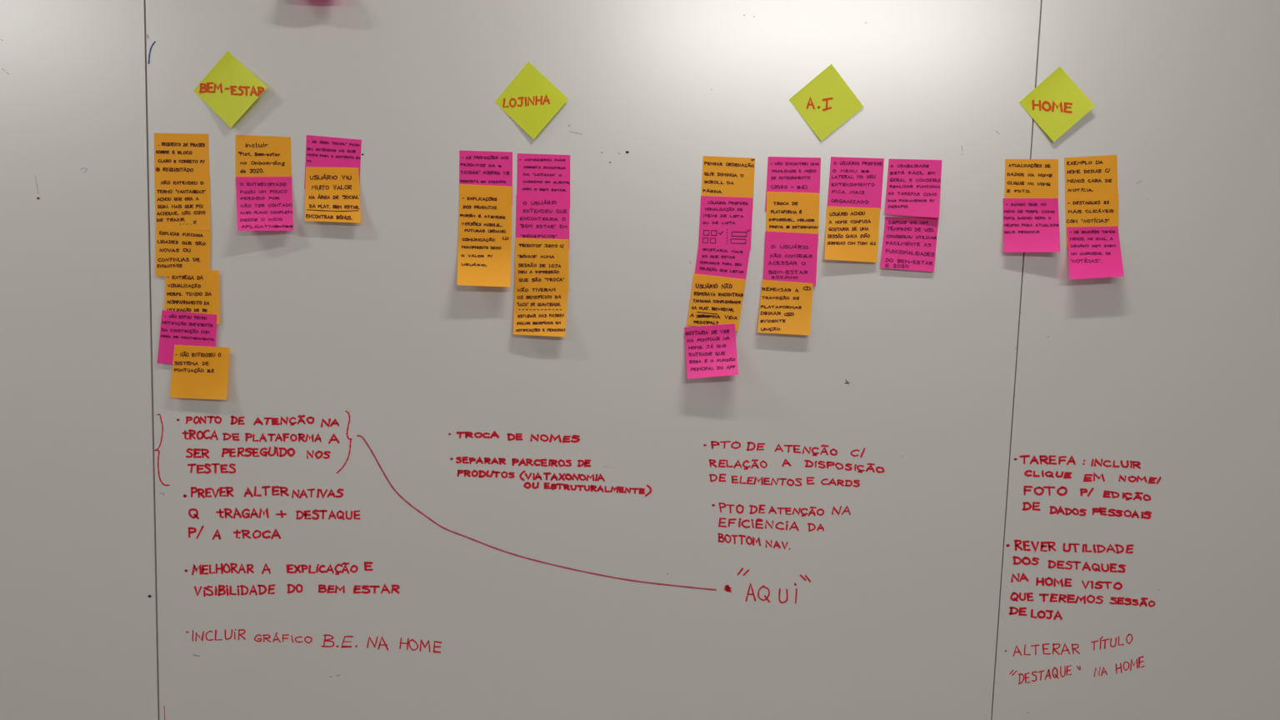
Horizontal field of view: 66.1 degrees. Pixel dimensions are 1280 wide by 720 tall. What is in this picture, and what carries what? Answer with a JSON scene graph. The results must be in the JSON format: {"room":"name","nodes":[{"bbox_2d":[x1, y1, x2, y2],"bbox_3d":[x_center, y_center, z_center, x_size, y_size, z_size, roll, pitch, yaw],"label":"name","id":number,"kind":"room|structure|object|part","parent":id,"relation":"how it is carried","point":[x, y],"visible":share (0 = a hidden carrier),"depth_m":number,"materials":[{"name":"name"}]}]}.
{"room":"office meeting room","nodes":[
{"label":"office meeting room","id":0,"kind":"room"},
{"bbox_3d":[-0.003,0.100,1.514,8.400,2.680,0.118,2,6,0],"label":"wall","id":1,"kind":"structure","parent":0,"visible":0},
{"bbox_2d":[0,0,1279,719],"bbox_3d":[-0.077,-0.138,1.411,3.642,1.710,0.034,2,6,0],"label":"whiteboard","id":2,"kind":"object","parent":1,"relation":"attached to","point":[989,483],"visible":1,"depth_m":1.42,"materials":[{"name":"grey"}]},
{"bbox_3d":[-1.298,-0.175,1.405,1.199,1.670,0.012,2,6,0],"label":"panel","id":3,"kind":"part","parent":2,"relation":"part of","materials":[{"name":"white plastic"}]},
{"bbox_2d":[154,133,209,180],"bbox_3d":[-0.646,-0.282,1.385,0.078,0.075,0.001,2,6,0],"label":"sticky note","id":4,"kind":"object","parent":2,"relation":"attached to","point":[175,154],"visible":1,"depth_m":1.39,"materials":[{"name":"orange paper"}]},
{"bbox_2d":[154,176,209,229],"bbox_3d":[-0.647,-0.222,1.390,0.078,0.075,0.001,2,6,0],"label":"sticky note","id":5,"kind":"object","parent":2,"relation":"attached to","point":[181,202],"visible":1,"depth_m":1.39,"materials":[{"name":"orange paper"}]},
{"bbox_2d":[155,226,210,276],"bbox_3d":[-0.649,-0.151,1.397,0.079,0.073,0.001,2,6,0],"label":"sticky note","id":6,"kind":"object","parent":2,"relation":"attached to","point":[175,249],"visible":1,"depth_m":1.40,"materials":[{"name":"orange paper"}]},
{"bbox_2d":[157,310,216,364],"bbox_3d":[-0.648,-0.030,1.407,0.087,0.081,0.001,2,6,0],"label":"sticky note","id":7,"kind":"object","parent":2,"relation":"attached to","point":[177,327],"visible":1,"depth_m":1.41,"materials":[{"name":"paper"}]},
{"bbox_2d":[164,269,219,324],"bbox_3d":[-0.639,-0.090,1.402,0.080,0.077,0.001,2,6,0],"label":"sticky note","id":8,"kind":"object","parent":2,"relation":"attached to","point":[189,291],"visible":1,"depth_m":1.40,"materials":[{"name":"orange paper"}]},
{"bbox_2d":[170,345,229,399],"bbox_3d":[-0.631,0.018,1.408,0.085,0.076,0.007,2,6,0],"label":"sticky note","id":9,"kind":"object","parent":2,"relation":"attached to","point":[198,372],"visible":1,"depth_m":1.41,"materials":[{"name":"orange paper"}]},
{"bbox_2d":[193,50,267,127],"bbox_3d":[-0.571,-0.377,1.371,0.109,0.106,0.008,2,6,3],"label":"sticky note","id":10,"kind":"object","parent":2,"relation":"attached to","point":[229,88],"visible":1,"depth_m":1.37,"materials":[{"name":"paper"}]},
{"bbox_2d":[235,135,291,176],"bbox_3d":[-0.530,-0.278,1.385,0.079,0.075,0.001,2,6,0],"label":"sticky note","id":11,"kind":"object","parent":2,"relation":"attached to","point":[256,156],"visible":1,"depth_m":1.39,"materials":[{"name":"orange paper"}]},
{"bbox_2d":[235,176,293,230],"bbox_3d":[-0.529,-0.220,1.381,0.085,0.078,0.019,2,6,0],"label":"sticky note","id":12,"kind":"object","parent":2,"relation":"attached to","point":[263,203],"visible":1,"depth_m":1.39,"materials":[{"name":"paper"}]},
{"bbox_2d":[305,166,360,222],"bbox_3d":[-0.431,-0.233,1.383,0.082,0.077,0.012,2,6,0],"label":"sticky note","id":13,"kind":"object","parent":2,"relation":"attached to","point":[332,194],"visible":1,"depth_m":1.39,"materials":[{"name":"orange paper"}]},
{"bbox_2d":[304,135,361,189],"bbox_3d":[-0.432,-0.277,1.385,0.081,0.077,0.001,2,6,0],"label":"sticky note","id":14,"kind":"object","parent":2,"relation":"attached to","point":[322,152],"visible":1,"depth_m":1.38,"materials":[{"name":"paper"}]},
{"bbox_2d":[457,235,511,286],"bbox_3d":[-0.220,-0.140,1.385,0.078,0.071,0.023,2,6,0],"label":"sticky note","id":15,"kind":"object","parent":2,"relation":"attached to","point":[482,260],"visible":1,"depth_m":1.39,"materials":[{"name":"orange paper"}]},
{"bbox_2d":[458,184,511,236],"bbox_3d":[-0.218,-0.210,1.390,0.076,0.075,0.001,2,6,0],"label":"sticky note","id":16,"kind":"object","parent":2,"relation":"attached to","point":[484,210],"visible":1,"depth_m":1.39,"materials":[{"name":"orange paper"}]},
{"bbox_2d":[459,150,512,204],"bbox_3d":[-0.217,-0.256,1.386,0.076,0.075,0.001,2,6,0],"label":"sticky note","id":17,"kind":"object","parent":2,"relation":"attached to","point":[476,167],"visible":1,"depth_m":1.39,"materials":[{"name":"paper"}]},
{"bbox_2d":[495,61,568,139],"bbox_3d":[-0.151,-0.362,1.373,0.104,0.108,0.005,2,6,0],"label":"sticky note","id":18,"kind":"object","parent":2,"relation":"attached to","point":[530,99],"visible":1,"depth_m":1.37,"materials":[{"name":"paper"}]},
{"bbox_2d":[513,284,568,336],"bbox_3d":[-0.141,-0.070,1.396,0.077,0.072,0.013,2,6,0],"label":"sticky note","id":19,"kind":"object","parent":2,"relation":"attached to","point":[539,310],"visible":1,"depth_m":1.40,"materials":[{"name":"orange paper"}]},
{"bbox_2d":[515,237,568,285],"bbox_3d":[-0.139,-0.135,1.397,0.077,0.075,0.001,2,6,0],"label":"sticky note","id":20,"kind":"object","parent":2,"relation":"attached to","point":[537,261],"visible":1,"depth_m":1.40,"materials":[{"name":"orange paper"}]},
{"bbox_2d":[515,195,569,249],"bbox_3d":[-0.138,-0.195,1.391,0.076,0.074,0.001,2,6,0],"label":"sticky note","id":21,"kind":"object","parent":2,"relation":"attached to","point":[537,216],"visible":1,"depth_m":1.39,"materials":[{"name":"paper"}]},
{"bbox_2d":[516,153,569,196],"bbox_3d":[-0.136,-0.253,1.386,0.076,0.074,0.001,2,6,0],"label":"sticky note","id":22,"kind":"object","parent":2,"relation":"attached to","point":[537,174],"visible":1,"depth_m":1.39,"materials":[{"name":"paper"}]},
{"bbox_3d":[-0.077,-0.137,1.405,1.240,1.670,0.012,2,6,0],"label":"panel","id":23,"kind":"part","parent":2,"relation":"part of","materials":[{"name":"white plastic"}]},
{"bbox_2d":[684,323,738,379],"bbox_3d":[0.101,-0.012,1.393,0.077,0.079,0.026,2,6,0],"label":"sticky note","id":24,"kind":"object","parent":2,"relation":"attached to","point":[711,350],"visible":1,"depth_m":1.40,"materials":[{"name":"paper"}]},
{"bbox_2d":[686,273,745,331],"bbox_3d":[0.109,-0.082,1.400,0.081,0.081,0.001,2,6,0],"label":"sticky note","id":25,"kind":"object","parent":2,"relation":"attached to","point":[715,300],"visible":1,"depth_m":1.40,"materials":[{"name":"orange paper"}]},
{"bbox_2d":[695,244,750,299],"bbox_3d":[0.115,-0.125,1.397,0.080,0.077,0.001,2,6,0],"label":"sticky note","id":26,"kind":"object","parent":2,"relation":"attached to","point":[713,260],"visible":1,"depth_m":1.40,"materials":[{"name":"paper"}]},
{"bbox_2d":[698,195,753,249],"bbox_3d":[0.121,-0.194,1.391,0.075,0.074,0.001,2,6,0],"label":"sticky note","id":27,"kind":"object","parent":2,"relation":"attached to","point":[724,221],"visible":1,"depth_m":1.39,"materials":[{"name":"paper"}]},
{"bbox_2d":[701,155,754,209],"bbox_3d":[0.124,-0.249,1.386,0.074,0.073,0.001,2,6,0],"label":"sticky note","id":28,"kind":"object","parent":2,"relation":"attached to","point":[722,176],"visible":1,"depth_m":1.39,"materials":[{"name":"orange paper"}]},
{"bbox_2d":[757,280,813,334],"bbox_3d":[0.206,-0.074,1.396,0.077,0.077,0.009,2,6,0],"label":"sticky note","id":29,"kind":"object","parent":2,"relation":"attached to","point":[785,307],"visible":1,"depth_m":1.40,"materials":[{"name":"orange paper"}]},
{"bbox_2d":[763,230,818,285],"bbox_3d":[0.213,-0.144,1.394,0.075,0.075,0.001,2,6,0],"label":"sticky note","id":30,"kind":"object","parent":2,"relation":"attached to","point":[788,257],"visible":1,"depth_m":1.39,"materials":[{"name":"paper"}]},
{"bbox_2d":[765,156,820,210],"bbox_3d":[0.216,-0.247,1.386,0.077,0.077,0.001,2,6,0],"label":"sticky note","id":31,"kind":"object","parent":2,"relation":"attached to","point":[788,174],"visible":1,"depth_m":1.39,"materials":[{"name":"paper"}]},
{"bbox_2d":[765,191,819,245],"bbox_3d":[0.216,-0.200,1.389,0.076,0.074,0.001,2,6,0],"label":"sticky note","id":32,"kind":"object","parent":2,"relation":"attached to","point":[786,212],"visible":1,"depth_m":1.39,"materials":[{"name":"orange paper"}]},
{"bbox_2d":[789,64,864,140],"bbox_3d":[0.260,-0.359,1.373,0.105,0.107,0.002,2,6,0],"label":"sticky note","id":33,"kind":"object","parent":2,"relation":"attached to","point":[827,102],"visible":1,"depth_m":1.37,"materials":[{"name":"paper"}]},
{"bbox_2d":[824,205,879,262],"bbox_3d":[0.299,-0.177,1.386,0.077,0.077,0.012,2,6,0],"label":"sticky note","id":34,"kind":"object","parent":2,"relation":"attached to","point":[852,233],"visible":1,"depth_m":1.39,"materials":[{"name":"orange paper"}]},
{"bbox_2d":[827,156,884,209],"bbox_3d":[0.304,-0.249,1.385,0.077,0.072,0.001,2,6,0],"label":"sticky note","id":35,"kind":"object","parent":2,"relation":"attached to","point":[853,182],"visible":1,"depth_m":1.39,"materials":[{"name":"paper"}]},
{"bbox_2d":[880,216,939,271],"bbox_3d":[0.381,-0.164,1.391,0.080,0.077,0.006,2,6,0],"label":"sticky note","id":36,"kind":"object","parent":2,"relation":"attached to","point":[909,242],"visible":1,"depth_m":1.39,"materials":[{"name":"paper"}]},
{"bbox_2d":[885,159,941,217],"bbox_3d":[0.385,-0.242,1.383,0.078,0.081,0.007,2,6,0],"label":"sticky note","id":37,"kind":"object","parent":2,"relation":"attached to","point":[913,186],"visible":1,"depth_m":1.39,"materials":[{"name":"paper"}]},
{"bbox_2d":[1004,159,1058,198],"bbox_3d":[0.552,-0.246,1.385,0.080,0.075,0.001,2,6,0],"label":"sticky note","id":38,"kind":"object","parent":2,"relation":"attached to","point":[1024,178],"visible":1,"depth_m":1.38,"materials":[{"name":"orange paper"}]},
{"bbox_2d":[1003,198,1059,252],"bbox_3d":[0.551,-0.189,1.381,0.080,0.078,0.019,2,6,0],"label":"sticky note","id":39,"kind":"object","parent":2,"relation":"attached to","point":[1030,225],"visible":1,"depth_m":1.39,"materials":[{"name":"paper"}]},
{"bbox_2d":[1019,66,1094,141],"bbox_3d":[0.581,-0.357,1.371,0.104,0.105,0.006,2,6,3],"label":"sticky note","id":40,"kind":"object","parent":2,"relation":"attached to","point":[1057,103],"visible":1,"depth_m":1.37,"materials":[{"name":"paper"}]},
{"bbox_2d":[1064,155,1118,208],"bbox_3d":[0.635,-0.251,1.384,0.081,0.076,0.001,2,6,0],"label":"sticky note","id":41,"kind":"object","parent":2,"relation":"attached to","point":[1092,174],"visible":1,"depth_m":1.38,"materials":[{"name":"orange paper"}]},
{"bbox_2d":[1065,193,1118,247],"bbox_3d":[0.638,-0.197,1.389,0.080,0.078,0.001,2,6,0],"label":"sticky note","id":42,"kind":"object","parent":2,"relation":"attached to","point":[1088,210],"visible":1,"depth_m":1.39,"materials":[{"name":"orange paper"}]},
{"bbox_2d":[1066,225,1124,279],"bbox_3d":[0.639,-0.150,1.380,0.078,0.077,0.026,2,6,0],"label":"sticky note","id":43,"kind":"object","parent":2,"relation":"attached to","point":[1093,252],"visible":1,"depth_m":1.39,"materials":[{"name":"paper"}]},
{"bbox_3d":[1.144,-0.100,1.405,1.199,1.670,0.012,2,6,0],"label":"panel","id":44,"kind":"part","parent":2,"relation":"part of","materials":[{"name":"white plastic"}]}
]}

